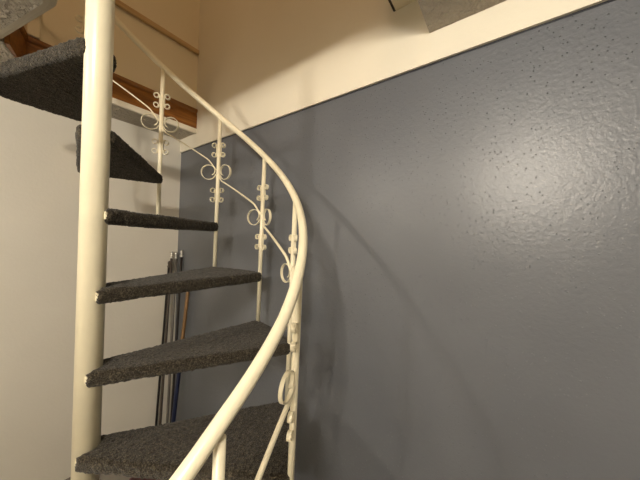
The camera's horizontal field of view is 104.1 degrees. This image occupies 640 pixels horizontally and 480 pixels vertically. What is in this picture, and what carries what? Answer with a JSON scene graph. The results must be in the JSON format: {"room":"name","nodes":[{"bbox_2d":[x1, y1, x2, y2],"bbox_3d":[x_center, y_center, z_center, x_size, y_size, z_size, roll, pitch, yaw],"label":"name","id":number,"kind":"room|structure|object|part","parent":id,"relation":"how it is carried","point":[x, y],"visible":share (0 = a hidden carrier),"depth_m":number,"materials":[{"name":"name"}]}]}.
{"room":"stairwell","nodes":[
{"label":"stairwell","id":0,"kind":"room"},
{"bbox_2d":[0,96,180,479],"bbox_3d":[-2.542,0.389,0.573,0.120,2.585,4.120,3,1,37],"label":"wall","id":1,"kind":"structure","parent":0,"point":[40,177],"depth_m":1.60,"materials":[{"name":"white paint"}]},
{"bbox_2d":[65,474,130,479],"bbox_3d":[-0.636,1.735,-0.808,4.698,0.100,4.000,3,1,37],"label":"floor","id":2,"kind":"structure","parent":0,"point":[102,476],"depth_m":1.70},
{"bbox_2d":[129,477,159,479],"bbox_3d":[-0.682,1.357,1.068,0.360,0.599,0.150,3,1,0],"label":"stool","id":3,"kind":"object","parent":2,"relation":"on","point":[132,478],"visible":0.08,"depth_m":1.10,"materials":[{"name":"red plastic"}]},
{"bbox_2d":[0,0,307,479],"bbox_3d":[-0.612,-0.133,0.856,1.105,3.590,1.346,2,1,-38],"label":"spiral staircase","id":4,"kind":"structure","parent":2,"relation":"on","point":[72,79],"depth_m":0.80,"materials":[{"name":"beige metal"}]},
{"bbox_3d":[-0.603,-0.328,0.854,1.105,2.323,1.346,2,1,-38],"label":"handrail","id":5,"kind":"part","parent":4,"relation":"part of","materials":[{"name":"beige metal"}]},
{"bbox_2d":[155,261,169,425],"bbox_3d":[-1.326,0.897,2.099,0.024,1.439,0.088,3,1,26],"label":"pole","id":6,"kind":"object","parent":2,"relation":"on","point":[168,266],"visible":0.52,"depth_m":2.10,"materials":[{"name":"black metal"}]},
{"bbox_2d":[159,251,173,424],"bbox_3d":[-1.257,0.860,2.028,0.027,1.522,0.228,2,1,-18],"label":"pole","id":7,"kind":"object","parent":2,"relation":"on","point":[171,252],"visible":0.53,"depth_m":2.03,"materials":[{"name":"grey metal"}]},
{"bbox_2d":[166,252,177,422],"bbox_3d":[-1.217,0.864,2.043,0.027,1.518,0.257,2,1,-24],"label":"pole","id":8,"kind":"object","parent":2,"relation":"on","point":[176,253],"visible":0.5,"depth_m":2.05,"materials":[{"name":"metal"}]},
{"bbox_2d":[170,250,183,422],"bbox_3d":[-1.164,0.855,2.015,0.027,1.540,0.222,2,1,-18],"label":"pole","id":9,"kind":"object","parent":2,"relation":"on","point":[181,251],"visible":0.51,"depth_m":2.02,"materials":[{"name":"black metal"}]},
{"bbox_2d":[171,292,189,421],"bbox_3d":[-1.093,0.964,1.944,0.035,1.333,0.188,3,1,7],"label":"handle","id":10,"kind":"object","parent":2,"relation":"on","point":[178,375],"visible":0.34,"depth_m":1.93,"materials":[{"name":"brown wood"}]},
{"bbox_2d":[24,0,199,108],"bbox_3d":[-2.192,-2.129,0.429,0.120,2.150,3.990,3,1,37],"label":"wall","id":11,"kind":"structure","parent":0,"point":[181,18],"depth_m":1.74,"materials":[{"name":"paint"}]},
{"bbox_2d":[4,26,28,57],"bbox_3d":[-1.447,-0.961,1.196,0.024,0.186,0.244,2,1,-38],"label":"baseboard","id":12,"kind":"structure","parent":11,"relation":"attached to","point":[15,42],"depth_m":1.18,"materials":[{"name":"brown wood"}]},
{"bbox_2d":[26,15,40,39],"bbox_3d":[-1.466,-1.770,1.293,0.034,1.426,0.045,3,1,37],"label":"trim","id":13,"kind":"structure","parent":11,"relation":"attached to","point":[33,27],"depth_m":1.29,"materials":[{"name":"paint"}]},
{"bbox_2d":[25,35,197,128],"bbox_3d":[-1.254,-0.972,1.636,0.024,0.158,0.895,3,1,37],"label":"baseboard","id":14,"kind":"structure","parent":11,"relation":"attached to","point":[185,114],"depth_m":1.70,"materials":[{"name":"brown wood"}]},
{"bbox_2d":[115,0,198,54],"bbox_3d":[-1.247,-1.496,1.613,0.021,0.034,0.938,3,1,37],"label":"wall rail","id":15,"kind":"object","parent":11,"relation":"attached to","point":[118,3],"visible":1,"depth_m":1.73,"materials":[{"name":"beige wood"}]},
{"bbox_2d":[0,0,505,139],"bbox_3d":[-0.524,-0.880,-0.846,4.698,0.165,3.989,3,1,37],"label":"ceiling","id":16,"kind":"structure","parent":0,"point":[437,14],"depth_m":0.90,"materials":[{"name":"beige paint"}]},
{"bbox_2d":[0,0,57,38],"bbox_3d":[-0.726,-0.909,0.694,1.534,0.165,0.114,3,1,33],"label":"trim","id":17,"kind":"structure","parent":16,"relation":"attached to","point":[46,5],"depth_m":0.95,"materials":[{"name":"paint"}]},
{"bbox_2d":[174,0,639,479],"bbox_3d":[0.654,-0.633,0.841,4.818,4.900,0.130,3,1,37],"label":"wall","id":18,"kind":"structure","parent":0,"point":[470,310],"depth_m":0.93,"materials":[{"name":"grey paint"}]},
{"bbox_2d":[112,97,196,133],"bbox_3d":[-1.260,-0.876,1.637,0.021,0.034,0.897,3,1,37],"label":"trim","id":19,"kind":"structure","parent":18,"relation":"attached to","point":[116,102],"depth_m":1.71,"materials":[{"name":"beige paint"}]},
{"bbox_2d":[391,0,415,9],"bbox_3d":[0.105,-1.099,0.649,0.105,0.312,0.849,3,1,37],"label":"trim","id":20,"kind":"structure","parent":18,"relation":"attached to","point":[397,4],"depth_m":0.99,"materials":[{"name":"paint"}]}
]}

